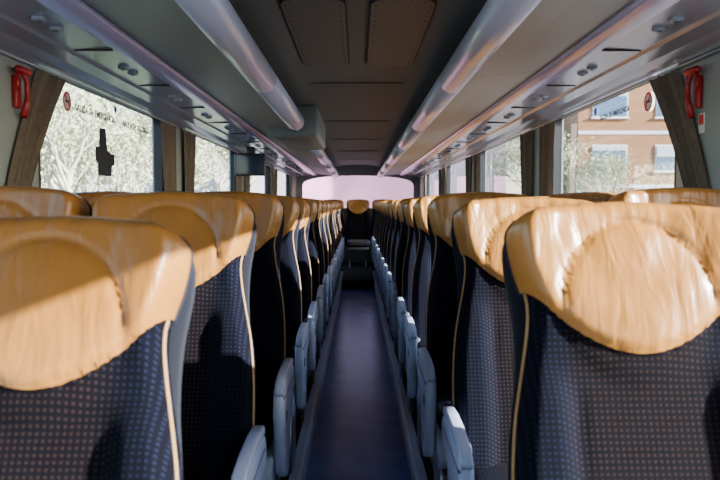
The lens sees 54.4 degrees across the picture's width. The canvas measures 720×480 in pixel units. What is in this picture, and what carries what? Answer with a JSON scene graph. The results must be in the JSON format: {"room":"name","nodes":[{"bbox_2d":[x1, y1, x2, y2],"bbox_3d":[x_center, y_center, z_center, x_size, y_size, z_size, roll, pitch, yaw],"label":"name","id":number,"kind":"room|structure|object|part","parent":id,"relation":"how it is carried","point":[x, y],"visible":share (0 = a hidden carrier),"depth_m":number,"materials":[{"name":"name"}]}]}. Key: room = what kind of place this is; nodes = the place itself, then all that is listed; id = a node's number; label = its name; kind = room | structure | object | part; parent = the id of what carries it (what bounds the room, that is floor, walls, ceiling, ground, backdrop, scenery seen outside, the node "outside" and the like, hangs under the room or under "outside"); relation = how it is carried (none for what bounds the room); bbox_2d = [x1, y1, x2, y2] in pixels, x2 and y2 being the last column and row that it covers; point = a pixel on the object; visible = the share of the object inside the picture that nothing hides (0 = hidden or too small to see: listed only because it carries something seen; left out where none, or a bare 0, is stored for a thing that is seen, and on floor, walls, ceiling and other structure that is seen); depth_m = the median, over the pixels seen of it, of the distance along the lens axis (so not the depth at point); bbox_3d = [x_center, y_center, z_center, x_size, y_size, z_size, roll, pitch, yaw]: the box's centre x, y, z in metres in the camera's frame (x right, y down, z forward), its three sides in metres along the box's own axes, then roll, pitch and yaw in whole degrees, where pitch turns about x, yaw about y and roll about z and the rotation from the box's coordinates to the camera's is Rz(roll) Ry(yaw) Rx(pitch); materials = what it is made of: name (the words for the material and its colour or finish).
{"room":"bus interior","nodes":[
{"label":"bus interior","id":0,"kind":"room"},
{"bbox_2d":[0,53,295,196],"bbox_3d":[-1.269,-0.019,5.803,0.095,2.200,16.200,0,3,0],"label":"wall","id":1,"kind":"structure","parent":0,"point":[10,119],"depth_m":2.47,"materials":[{"name":"plastic"}]},
{"bbox_2d":[11,65,31,117],"bbox_3d":[-1.200,-0.523,2.475,0.052,0.181,0.097,0,3,0],"label":"hammer","id":2,"kind":"object","parent":1,"relation":"attached to","point":[25,72],"visible":1,"depth_m":2.47,"materials":[{"name":"red plastic"}]},
{"bbox_2d":[0,49,296,191],"bbox_3d":[-1.256,-0.347,5.761,0.091,1.000,16.050,0,3,0],"label":"window","id":3,"kind":"structure","parent":1,"relation":"in","point":[158,162],"depth_m":4.38,"materials":[{"name":"metal"}]},
{"bbox_2d":[7,69,65,186],"bbox_3d":[-1.204,-0.212,2.611,0.031,0.854,0.529,0,3,0],"label":"window curtain","id":4,"kind":"object","parent":3,"relation":"hanging from","point":[46,88],"visible":0.55,"depth_m":2.58,"materials":[{"name":"fabric"}]},
{"bbox_3d":[-1.217,-0.808,5.737,0.012,0.012,16.050,0,3,0],"label":"curtain rail","id":5,"kind":"part","parent":3,"relation":"part of","materials":[{"name":"grey metal"}]},
{"bbox_2d":[161,121,176,190],"bbox_3d":[-1.209,-0.306,4.437,0.030,0.854,0.307,0,3,0],"label":"window curtain","id":6,"kind":"object","parent":3,"relation":"hanging from","point":[168,132],"visible":0.54,"depth_m":4.41,"materials":[{"name":"fabric"}]},
{"bbox_2d":[184,131,195,191],"bbox_3d":[-1.209,-0.334,4.987,0.030,0.854,0.323,0,3,0],"label":"window curtain","id":7,"kind":"object","parent":3,"relation":"hanging from","point":[189,139],"visible":0.52,"depth_m":4.93,"materials":[{"name":"fabric"}]},
{"bbox_2d":[236,176,241,190],"bbox_3d":[-1.216,-0.442,7.081,0.032,0.854,0.298,0,3,0],"label":"window curtain","id":8,"kind":"object","parent":3,"relation":"hanging from","point":[238,178],"visible":0.15,"depth_m":7.01,"materials":[{"name":"fabric"}]},
{"bbox_2d":[245,176,249,191],"bbox_3d":[-1.219,-0.470,7.619,0.029,0.854,0.282,0,3,0],"label":"window curtain","id":9,"kind":"object","parent":3,"relation":"hanging from","point":[247,178],"visible":0.23,"depth_m":7.55,"materials":[{"name":"fabric"}]},
{"bbox_2d":[270,167,272,194],"bbox_3d":[-1.223,-0.578,9.717,0.029,0.854,0.277,0,3,0],"label":"window curtain","id":10,"kind":"object","parent":3,"relation":"hanging from","point":[271,168],"visible":0.41,"depth_m":9.61,"materials":[{"name":"fabric"}]},
{"bbox_2d":[275,169,277,194],"bbox_3d":[-1.227,-0.606,10.260,0.032,0.854,0.270,0,3,0],"label":"window curtain","id":11,"kind":"object","parent":3,"relation":"hanging from","point":[276,170],"visible":0.39,"depth_m":10.23,"materials":[{"name":"fabric"}]},
{"bbox_2d":[290,175,291,196],"bbox_3d":[-1.232,-0.723,12.526,0.031,0.854,0.307,0,3,0],"label":"window curtain","id":12,"kind":"object","parent":3,"relation":"hanging from","point":[290,175],"visible":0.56,"depth_m":12.43,"materials":[{"name":"fabric"}]},
{"label":"window","id":13,"kind":"structure","parent":3,"relation":"in","visible":0},
{"bbox_2d":[63,91,70,110],"bbox_3d":[-1.271,-0.602,3.039,0.004,0.084,0.084,0,3,0],"label":"sticker","id":14,"kind":"object","parent":13,"relation":"attached to","point":[66,96],"visible":1,"depth_m":3.04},
{"bbox_2d":[75,103,114,122],"bbox_3d":[-1.274,-0.609,3.386,0.002,0.033,0.511,0,3,0],"label":"emergency exit lettering","id":15,"kind":"object","parent":13,"relation":"attached to","point":[83,107],"visible":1,"depth_m":3.37},
{"bbox_2d":[95,128,114,176],"bbox_3d":[-1.273,-0.438,3.498,0.002,0.235,0.260,0,3,0],"label":"sticker","id":16,"kind":"object","parent":13,"relation":"attached to","point":[105,159],"visible":1,"depth_m":3.47,"materials":[{"name":"black plastic"}]},
{"bbox_2d":[123,120,148,133],"bbox_3d":[-1.276,-0.640,3.997,0.002,0.033,0.454,0,3,0],"label":"emergency exit lettering","id":17,"kind":"object","parent":13,"relation":"attached to","point":[134,126],"visible":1,"depth_m":3.98},
{"bbox_2d":[0,0,338,177],"bbox_3d":[-0.822,-0.877,5.760,0.867,0.142,16.200,0,3,0],"label":"luggage rack","id":18,"kind":"object","parent":1,"relation":"attached to","point":[194,66],"visible":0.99,"depth_m":2.71,"materials":[{"name":"plastic"}]},
{"bbox_2d":[235,147,264,175],"bbox_3d":[-1.044,-0.748,6.674,0.290,0.277,0.106,0,3,0],"label":"monitor","id":19,"kind":"object","parent":18,"relation":"attached to","point":[250,163],"visible":1,"depth_m":6.62,"materials":[{"name":"black plastic"}]},
{"bbox_2d":[193,134,235,190],"bbox_3d":[-1.277,-0.362,6.046,0.051,1.000,2.080,0,3,0],"label":"window","id":20,"kind":"structure","parent":1,"relation":"in","point":[232,153],"depth_m":7.05,"materials":[{"name":"metal"}]},
{"bbox_2d":[265,165,268,193],"bbox_3d":[-1.285,-0.497,8.682,0.051,1.000,2.100,0,3,0],"label":"window","id":21,"kind":"structure","parent":1,"relation":"in","point":[266,166],"depth_m":9.70,"materials":[{"name":"metal"}]},
{"bbox_2d":[278,170,288,195],"bbox_3d":[-1.293,-0.639,11.429,0.051,1.000,2.300,0,3,0],"label":"window","id":22,"kind":"structure","parent":1,"relation":"in","point":[287,175],"depth_m":12.54,"materials":[{"name":"metal"}]},
{"bbox_2d":[229,0,486,166],"bbox_3d":[-0.017,-1.077,5.752,2.600,0.120,16.200,0,3,0],"label":"ceiling","id":23,"kind":"structure","parent":0,"point":[365,109],"depth_m":4.15,"materials":[{"name":"grey plastic"}]},
{"bbox_2d":[267,105,325,149],"bbox_3d":[-0.507,-0.920,5.859,0.380,0.245,1.300,0,3,0],"label":"monitor","id":24,"kind":"object","parent":23,"relation":"attached to","point":[312,136],"depth_m":5.23,"materials":[{"name":"grey plastic"}]},
{"bbox_2d":[279,0,348,66],"bbox_3d":[-0.179,-0.915,3.172,0.250,0.018,1.280,0,3,0],"label":"ceiling hatch","id":25,"kind":"object","parent":23,"relation":"attached to","point":[318,29],"depth_m":3.00,"materials":[{"name":"grey plastic"}]},
{"bbox_2d":[366,0,436,66],"bbox_3d":[0.161,-0.915,3.173,0.250,0.018,1.280,0,3,0],"label":"ceiling hatch","id":26,"kind":"object","parent":23,"relation":"attached to","point":[397,29],"depth_m":3.00,"materials":[{"name":"grey plastic"}]},
{"bbox_2d":[305,289,410,479],"bbox_3d":[-0.017,1.040,5.861,2.600,0.080,16.200,0,3,0],"label":"floor","id":27,"kind":"structure","parent":0,"point":[358,435],"depth_m":4.48,"materials":[{"name":"carpet"}]},
{"bbox_2d":[277,271,343,479],"bbox_3d":[-0.755,0.983,5.105,0.989,0.112,14.700,0,3,0],"label":"podium","id":28,"kind":"object","parent":27,"relation":"on","point":[304,432],"visible":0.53,"depth_m":4.19,"materials":[{"name":"plastic"}]},
{"bbox_2d":[0,186,91,217],"bbox_3d":[-0.967,0.488,1.701,0.481,1.250,0.722,0,3,0],"label":"passenger seat","id":29,"kind":"object","parent":28,"relation":"on","point":[15,201],"visible":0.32,"depth_m":1.87,"materials":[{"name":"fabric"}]},
{"bbox_2d":[0,216,195,479],"bbox_3d":[-0.490,0.563,0.931,0.522,1.180,0.794,0,3,0],"label":"passenger seat","id":30,"kind":"object","parent":28,"relation":"on","point":[95,312],"visible":1,"depth_m":1.09,"materials":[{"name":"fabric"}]},
{"bbox_2d":[73,191,134,208],"bbox_3d":[-0.969,0.449,2.460,0.481,1.250,0.722,0,3,0],"label":"passenger seat","id":31,"kind":"object","parent":28,"relation":"on","point":[91,197],"visible":0.03,"depth_m":2.64,"materials":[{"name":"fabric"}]},
{"bbox_2d":[92,191,265,479],"bbox_3d":[-0.492,0.496,1.694,0.521,1.235,0.740,0,3,0],"label":"passenger seat","id":32,"kind":"object","parent":28,"relation":"on","point":[221,438],"visible":0.57,"depth_m":1.81,"materials":[{"name":"fabric"}]},
{"bbox_2d":[201,191,293,479],"bbox_3d":[-0.494,0.449,2.461,0.521,1.250,0.727,0,3,0],"label":"passenger seat","id":33,"kind":"object","parent":28,"relation":"on","point":[274,371],"visible":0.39,"depth_m":2.52,"materials":[{"name":"fabric"}]},
{"bbox_2d":[270,194,308,475],"bbox_3d":[-0.497,0.410,3.220,0.521,1.250,0.727,0,3,0],"label":"passenger seat","id":34,"kind":"object","parent":28,"relation":"on","point":[297,331],"visible":0.3,"depth_m":3.27,"materials":[{"name":"fabric"}]},
{"bbox_2d":[294,198,317,424],"bbox_3d":[-0.499,0.377,3.956,0.522,1.240,0.767,0,3,0],"label":"passenger seat","id":35,"kind":"object","parent":28,"relation":"on","point":[309,307],"visible":0.23,"depth_m":4.01,"materials":[{"name":"fabric"}]},
{"bbox_2d":[292,197,323,385],"bbox_3d":[-0.501,0.332,4.738,0.521,1.250,0.727,0,3,0],"label":"passenger seat","id":36,"kind":"object","parent":28,"relation":"on","point":[317,289],"visible":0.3,"depth_m":4.80,"materials":[{"name":"fabric"}]},
{"bbox_2d":[312,199,328,359],"bbox_3d":[-0.503,0.292,5.497,0.521,1.250,0.727,0,3,0],"label":"passenger seat","id":37,"kind":"object","parent":28,"relation":"on","point":[324,279],"visible":0.2,"depth_m":5.55,"materials":[{"name":"fabric"}]},
{"bbox_2d":[317,199,332,340],"bbox_3d":[-0.505,0.253,6.255,0.521,1.250,0.727,0,3,0],"label":"passenger seat","id":38,"kind":"object","parent":28,"relation":"on","point":[328,268],"visible":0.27,"depth_m":6.32,"materials":[{"name":"fabric"}]},
{"bbox_2d":[323,200,334,325],"bbox_3d":[-0.508,0.214,7.014,0.521,1.250,0.727,0,3,0],"label":"passenger seat","id":39,"kind":"object","parent":28,"relation":"on","point":[331,261],"visible":0.16,"depth_m":7.08,"materials":[{"name":"fabric"}]},
{"bbox_2d":[328,201,336,313],"bbox_3d":[-0.510,0.181,7.751,0.522,1.240,0.767,0,3,0],"label":"passenger seat","id":40,"kind":"object","parent":28,"relation":"on","point":[334,256],"visible":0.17,"depth_m":7.83,"materials":[{"name":"fabric"}]},
{"bbox_2d":[326,200,338,303],"bbox_3d":[-0.512,0.136,8.533,0.521,1.250,0.727,0,3,0],"label":"passenger seat","id":41,"kind":"object","parent":28,"relation":"on","point":[336,251],"visible":0.2,"depth_m":8.60,"materials":[{"name":"fabric"}]},
{"bbox_2d":[332,201,340,295],"bbox_3d":[-0.514,0.097,9.291,0.521,1.250,0.727,0,3,0],"label":"passenger seat","id":42,"kind":"object","parent":28,"relation":"on","point":[335,226],"visible":0.2,"depth_m":9.37,"materials":[{"name":"fabric"}]},
{"bbox_2d":[334,201,341,288],"bbox_3d":[-0.516,0.058,10.050,0.521,1.250,0.727,0,3,0],"label":"passenger seat","id":43,"kind":"object","parent":28,"relation":"on","point":[339,242],"visible":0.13,"depth_m":10.13,"materials":[{"name":"fabric"}]},
{"bbox_2d":[335,201,342,281],"bbox_3d":[-0.519,0.019,10.809,0.521,1.250,0.727,0,3,0],"label":"passenger seat","id":44,"kind":"object","parent":28,"relation":"on","point":[335,201],"visible":0.18,"depth_m":10.90,"materials":[{"name":"fabric"}]},
{"bbox_2d":[338,202,343,276],"bbox_3d":[-0.521,-0.014,11.546,0.522,1.240,0.767,0,3,0],"label":"passenger seat","id":45,"kind":"object","parent":28,"relation":"on","point":[342,238],"visible":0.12,"depth_m":11.63,"materials":[{"name":"fabric"}]},
{"bbox_2d":[340,262,374,271],"bbox_3d":[-0.038,0.552,13.193,2.440,0.139,1.465,0,3,0],"label":"platform","id":46,"kind":"object","parent":27,"relation":"on","point":[345,265],"visible":0.14,"depth_m":13.01,"materials":[{"name":"carpet"}]},
{"bbox_2d":[326,199,344,241],"bbox_3d":[-0.523,-0.133,12.975,0.481,1.250,0.722,0,3,0],"label":"passenger seat","id":47,"kind":"object","parent":46,"relation":"on","point":[341,202],"visible":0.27,"depth_m":13.11,"materials":[{"name":"fabric"}]},
{"bbox_2d":[345,199,370,266],"bbox_3d":[-0.038,-0.133,12.976,0.481,1.250,0.722,0,3,0],"label":"passenger seat","id":48,"kind":"object","parent":46,"relation":"on","point":[357,225],"visible":1,"depth_m":13.05,"materials":[{"name":"fabric"}]},
{"bbox_2d":[371,199,389,241],"bbox_3d":[0.447,-0.133,12.978,0.481,1.250,0.722,0,3,0],"label":"passenger seat","id":49,"kind":"object","parent":46,"relation":"on","point":[374,202],"visible":0.26,"depth_m":13.11,"materials":[{"name":"fabric"}]},
{"bbox_2d":[342,269,373,288],"bbox_3d":[-0.033,0.633,11.548,0.490,0.146,1.820,0,3,0],"label":"step","id":50,"kind":"structure","parent":27,"relation":"on","point":[352,278],"depth_m":10.76,"materials":[{"name":"carpet"}]},
{"bbox_2d":[372,271,446,479],"bbox_3d":[0.726,0.982,5.109,0.989,0.112,14.700,0,3,0],"label":"podium","id":51,"kind":"object","parent":27,"relation":"on","point":[420,469],"visible":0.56,"depth_m":4.05,"materials":[{"name":"plastic"}]},
{"bbox_2d":[372,203,376,275],"bbox_3d":[0.454,-0.024,11.728,0.522,1.240,0.767,0,3,0],"label":"passenger seat","id":52,"kind":"object","parent":51,"relation":"on","point":[376,203],"visible":0.17,"depth_m":11.80,"materials":[{"name":"fabric"}]},
{"bbox_2d":[373,201,379,280],"bbox_3d":[0.456,0.009,10.992,0.521,1.250,0.727,0,3,0],"label":"passenger seat","id":53,"kind":"object","parent":51,"relation":"on","point":[374,240],"visible":0.19,"depth_m":11.06,"materials":[{"name":"fabric"}]},
{"bbox_2d":[374,201,381,285],"bbox_3d":[0.458,0.049,10.233,0.521,1.250,0.727,0,3,0],"label":"passenger seat","id":54,"kind":"object","parent":51,"relation":"on","point":[375,243],"visible":0.15,"depth_m":10.32,"materials":[{"name":"fabric"}]},
{"bbox_2d":[375,201,382,292],"bbox_3d":[0.460,0.087,9.474,0.521,1.250,0.727,0,3,0],"label":"passenger seat","id":55,"kind":"object","parent":51,"relation":"on","point":[379,228],"visible":0.12,"depth_m":9.53,"materials":[{"name":"fabric"}]},
{"bbox_2d":[378,201,387,311],"bbox_3d":[0.465,0.172,7.933,0.522,1.240,0.767,0,3,0],"label":"passenger seat","id":56,"kind":"object","parent":51,"relation":"on","point":[380,255],"visible":0.16,"depth_m":8.01,"materials":[{"name":"fabric"}]},
{"bbox_2d":[376,200,389,301],"bbox_3d":[0.462,0.127,8.715,0.521,1.250,0.727,0,3,0],"label":"passenger seat","id":57,"kind":"object","parent":51,"relation":"on","point":[378,250],"visible":0.17,"depth_m":8.80,"materials":[{"name":"fabric"}]},
{"bbox_2d":[380,200,391,322],"bbox_3d":[0.467,0.205,7.197,0.521,1.250,0.727,0,3,0],"label":"passenger seat","id":58,"kind":"object","parent":51,"relation":"on","point":[383,259],"visible":0.18,"depth_m":7.27,"materials":[{"name":"fabric"}]},
{"bbox_2d":[383,199,397,336],"bbox_3d":[0.469,0.244,6.438,0.521,1.250,0.727,0,3,0],"label":"passenger seat","id":59,"kind":"object","parent":51,"relation":"on","point":[386,267],"visible":0.23,"depth_m":6.50,"materials":[{"name":"fabric"}]},
{"bbox_2d":[386,199,401,354],"bbox_3d":[0.471,0.283,5.679,0.521,1.250,0.727,0,3,0],"label":"passenger seat","id":60,"kind":"object","parent":51,"relation":"on","point":[390,277],"visible":0.19,"depth_m":5.74,"materials":[{"name":"fabric"}]},
{"bbox_2d":[390,197,420,378],"bbox_3d":[0.473,0.322,4.920,0.521,1.250,0.727,0,3,0],"label":"passenger seat","id":61,"kind":"object","parent":51,"relation":"on","point":[396,287],"visible":0.19,"depth_m":4.97,"materials":[{"name":"fabric"}]},
{"bbox_2d":[396,198,419,414],"bbox_3d":[0.475,0.368,4.138,0.522,1.240,0.767,0,3,0],"label":"passenger seat","id":62,"kind":"object","parent":51,"relation":"on","point":[403,306],"visible":0.17,"depth_m":4.19,"materials":[{"name":"fabric"}]},
{"bbox_2d":[404,195,438,460],"bbox_3d":[0.478,0.401,3.402,0.521,1.250,0.727,0,3,0],"label":"passenger seat","id":63,"kind":"object","parent":51,"relation":"on","point":[414,326],"visible":0.28,"depth_m":3.45,"materials":[{"name":"fabric"}]},
{"bbox_2d":[417,192,529,479],"bbox_3d":[0.480,0.440,2.643,0.521,1.250,0.727,0,3,0],"label":"passenger seat","id":64,"kind":"object","parent":51,"relation":"on","point":[434,361],"visible":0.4,"depth_m":2.71,"materials":[{"name":"fabric"}]},
{"bbox_2d":[442,197,592,479],"bbox_3d":[0.482,0.494,1.870,0.522,1.221,0.754,0,3,0],"label":"passenger seat","id":65,"kind":"object","parent":51,"relation":"on","point":[476,424],"visible":0.46,"depth_m":1.97,"materials":[{"name":"fabric"}]},
{"bbox_2d":[547,192,618,202],"bbox_3d":[0.954,0.439,2.645,0.481,1.250,0.722,0,3,0],"label":"passenger seat","id":66,"kind":"object","parent":51,"relation":"on","point":[595,197],"visible":0.05,"depth_m":2.82,"materials":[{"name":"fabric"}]},
{"bbox_2d":[502,202,719,479],"bbox_3d":[0.484,0.542,1.103,0.522,1.204,0.767,0,3,0],"label":"passenger seat","id":67,"kind":"object","parent":51,"relation":"on","point":[614,307],"visible":1,"depth_m":1.25,"materials":[{"name":"fabric"}]},
{"bbox_2d":[605,187,719,207],"bbox_3d":[0.957,0.479,1.886,0.481,1.250,0.722,0,3,0],"label":"passenger seat","id":68,"kind":"object","parent":51,"relation":"on","point":[707,197],"visible":0.16,"depth_m":2.06,"materials":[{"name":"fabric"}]},
{"bbox_2d":[296,165,419,261],"bbox_3d":[-0.040,-0.437,13.921,2.600,2.200,0.050,0,3,0],"label":"wall","id":69,"kind":"structure","parent":0,"point":[351,170],"depth_m":13.86,"materials":[{"name":"grey plastic"}]},
{"bbox_2d":[217,142,506,207],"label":"windows","id":70,"kind":"structure","parent":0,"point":[344,188],"depth_m":44.89,"materials":[{"name":"glass"}]},
{"bbox_2d":[420,51,719,196],"bbox_3d":[1.236,-0.019,5.810,0.095,2.200,16.200,0,3,0],"label":"wall","id":71,"kind":"structure","parent":0,"point":[709,141],"depth_m":2.45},
{"bbox_2d":[427,170,437,195],"bbox_3d":[1.226,-0.639,11.436,0.051,1.000,2.300,0,3,0],"label":"window","id":72,"kind":"structure","parent":71,"relation":"in","point":[428,175],"depth_m":12.55,"materials":[{"name":"metal"}]},
{"bbox_2d":[447,159,464,193],"bbox_3d":[1.234,-0.498,8.690,0.051,1.000,2.100,0,3,0],"label":"window","id":73,"kind":"structure","parent":71,"relation":"in","point":[449,166],"depth_m":9.71,"materials":[{"name":"metal"}]},
{"bbox_2d":[480,134,522,191],"bbox_3d":[1.242,-0.362,6.053,0.051,1.000,2.080,0,3,0],"label":"window","id":74,"kind":"structure","parent":71,"relation":"in","point":[483,153],"depth_m":7.06,"materials":[{"name":"metal"}]},
{"bbox_2d":[377,0,719,177],"bbox_3d":[0.789,-0.877,5.765,0.867,0.142,16.200,0,3,0],"label":"luggage rack","id":75,"kind":"object","parent":71,"relation":"attached to","point":[521,66],"visible":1,"depth_m":2.75,"materials":[{"name":"plastic"}]},
{"bbox_2d":[419,48,719,194],"bbox_3d":[1.223,-0.347,5.768,0.091,1.000,16.050,0,3,0],"label":"window","id":76,"kind":"structure","parent":71,"relation":"in","point":[557,154],"depth_m":4.40,"materials":[{"name":"metal"}]},
{"bbox_2d":[424,175,425,195],"bbox_3d":[1.160,-0.723,12.533,0.031,0.854,0.307,0,3,0],"label":"window curtain","id":77,"kind":"object","parent":76,"relation":"hanging from","point":[425,175],"visible":0.39,"depth_m":12.42,"materials":[{"name":"fabric"}]},
{"bbox_2d":[438,169,440,194],"bbox_3d":[1.167,-0.606,10.267,0.032,0.854,0.270,0,3,0],"label":"window curtain","id":78,"kind":"object","parent":76,"relation":"hanging from","point":[439,170],"visible":0.41,"depth_m":10.23,"materials":[{"name":"fabric"}]},
{"bbox_2d":[443,167,445,193],"bbox_3d":[1.166,-0.578,9.724,0.029,0.854,0.277,0,3,0],"label":"window curtain","id":79,"kind":"object","parent":76,"relation":"hanging from","point":[444,168],"visible":0.4,"depth_m":9.61,"materials":[{"name":"fabric"}]},
{"bbox_2d":[465,157,470,191],"bbox_3d":[1.175,-0.470,7.626,0.029,0.854,0.282,0,3,0],"label":"window curtain","id":80,"kind":"object","parent":76,"relation":"hanging from","point":[467,160],"visible":0.44,"depth_m":7.61,"materials":[{"name":"fabric"}]},
{"bbox_2d":[473,153,480,191],"bbox_3d":[1.175,-0.442,7.088,0.032,0.854,0.298,0,3,0],"label":"window curtain","id":81,"kind":"object","parent":76,"relation":"hanging from","point":[476,157],"visible":0.42,"depth_m":6.99,"materials":[{"name":"fabric"}]},
{"bbox_2d":[520,131,531,195],"bbox_3d":[1.180,-0.335,4.994,0.030,0.854,0.323,0,3,0],"label":"window curtain","id":82,"kind":"object","parent":76,"relation":"hanging from","point":[525,139],"visible":0.48,"depth_m":4.94,"materials":[{"name":"fabric"}]},
{"bbox_2d":[539,121,554,195],"bbox_3d":[1.183,-0.306,4.444,0.030,0.854,0.307,0,3,0],"label":"window curtain","id":83,"kind":"object","parent":76,"relation":"hanging from","point":[546,144],"visible":0.48,"depth_m":4.43,"materials":[{"name":"fabric"}]},
{"bbox_3d":[1.183,-0.809,5.745,0.012,0.012,16.050,0,3,0],"label":"curtain rail","id":84,"kind":"part","parent":76,"relation":"part of","materials":[{"name":"grey metal"}]},
{"bbox_2d":[649,70,708,188],"bbox_3d":[1.189,-0.212,2.618,0.031,0.854,0.529,0,3,0],"label":"window curtain","id":85,"kind":"object","parent":76,"relation":"hanging from","point":[668,89],"visible":0.5,"depth_m":2.59,"materials":[{"name":"fabric"}]},
{"label":"window","id":86,"kind":"structure","parent":76,"relation":"attached to","visible":0},
{"bbox_2d":[600,105,629,120],"bbox_3d":[1.254,-0.626,3.455,0.002,0.026,0.400,0,3,0],"label":"emergency exit lettering","id":87,"kind":"object","parent":86,"relation":"attached to","point":[624,108],"visible":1,"depth_m":3.42},
{"bbox_2d":[644,92,651,110],"bbox_3d":[1.253,-0.603,3.047,0.004,0.084,0.084,0,3,0],"label":"sticker","id":88,"kind":"object","parent":86,"relation":"attached to","point":[648,97],"visible":1,"depth_m":3.04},
{"bbox_2d":[683,65,702,117],"bbox_3d":[1.186,-0.523,2.482,0.052,0.181,0.097,0,3,0],"label":"hammer","id":89,"kind":"object","parent":71,"relation":"attached to","point":[690,72],"visible":1,"depth_m":2.48,"materials":[{"name":"red plastic"}]},
{"bbox_2d":[698,113,704,133],"bbox_3d":[1.208,-0.413,2.475,0.005,0.070,0.040,0,3,0],"label":"sticker","id":90,"kind":"object","parent":71,"relation":"attached to","point":[701,125],"visible":1,"depth_m":2.47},
{"label":"outside","id":91,"kind":"structure","parent":0,"visible":0},
{"bbox_3d":[-0.116,0.448,40.076,180.000,0.180,200.000,0,3,0],"label":"ground","id":92,"kind":"structure","parent":91,"visible":0},
{"bbox_2d":[41,85,116,192],"bbox_3d":[-11.025,-2.361,24.283,5.022,7.292,6.179,0,3,-7],"label":"street tree","id":93,"kind":"object","parent":92,"relation":"on","point":[45,174],"visible":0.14,"depth_m":23.84,"materials":[{"name":"green plant"}]},
{"bbox_2d":[58,87,121,191],"bbox_3d":[-14.373,-3.951,37.452,6.100,9.102,8.269,-1,3,-15],"label":"street tree","id":94,"kind":"object","parent":92,"relation":"on","point":[77,167],"visible":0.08,"depth_m":38.57,"materials":[{"name":"green plant"}]},
{"bbox_2d":[41,93,149,191],"bbox_3d":[-11.681,-3.111,27.913,5.630,8.401,7.633,2,3,28],"label":"street tree","id":95,"kind":"object","parent":92,"relation":"on","point":[84,177],"visible":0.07,"depth_m":27.95,"materials":[{"name":"green plant"}]},
{"bbox_2d":[40,83,152,192],"bbox_3d":[-7.838,-1.961,19.089,6.361,7.001,4.692,-1,3,-18],"label":"street tree","id":96,"kind":"object","parent":92,"relation":"on","point":[53,134],"visible":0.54,"depth_m":19.45,"materials":[{"name":"green plant"}]},
{"bbox_2d":[84,105,152,192],"bbox_3d":[-7.726,-2.572,25.886,5.412,7.500,4.629,2,4,40],"label":"street tree","id":97,"kind":"object","parent":92,"relation":"on","point":[141,138],"visible":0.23,"depth_m":25.09,"materials":[{"name":"green plant"}]},
{"bbox_2d":[50,86,216,192],"bbox_3d":[-27.180,-7.777,61.523,34.000,14.200,10.160,0,3,0],"label":"apartment building","id":98,"kind":"structure","parent":92,"relation":"on","point":[209,171],"depth_m":56.77,"materials":[{"name":"white"}]},
{"bbox_2d":[116,109,228,191],"bbox_3d":[-8.646,-3.222,34.626,6.741,7.955,5.478,2,4,39],"label":"street tree","id":99,"kind":"object","parent":92,"relation":"on","point":[202,151],"visible":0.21,"depth_m":34.16,"materials":[{"name":"green plant"}]},
{"bbox_2d":[207,144,261,190],"bbox_3d":[-7.367,-4.008,39.227,6.494,9.000,5.555,0,3,-4],"label":"street tree","id":100,"kind":"object","parent":92,"relation":"on","point":[216,183],"visible":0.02,"depth_m":39.05,"materials":[{"name":"green plant"}]},
{"bbox_2d":[486,132,618,193],"bbox_3d":[8.857,-3.092,34.282,6.997,7.701,5.161,2,3,31],"label":"street tree","id":101,"kind":"object","parent":92,"relation":"on","point":[510,155],"visible":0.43,"depth_m":34.09,"materials":[{"name":"green plant"}]},
{"bbox_2d":[563,146,643,192],"bbox_3d":[11.640,-1.875,33.979,3.652,5.304,4.494,3,4,42],"label":"street tree","id":102,"kind":"object","parent":92,"relation":"on","point":[611,173],"visible":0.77,"depth_m":32.95,"materials":[{"name":"green plant"}]},
{"bbox_2d":[563,83,674,192],"bbox_3d":[23.117,-6.237,45.727,21.500,12.750,12.160,0,3,0],"label":"brick apartment building","id":103,"kind":"structure","parent":92,"relation":"on","point":[646,132],"depth_m":39.78,"materials":[{"name":"brick"}]}
]}

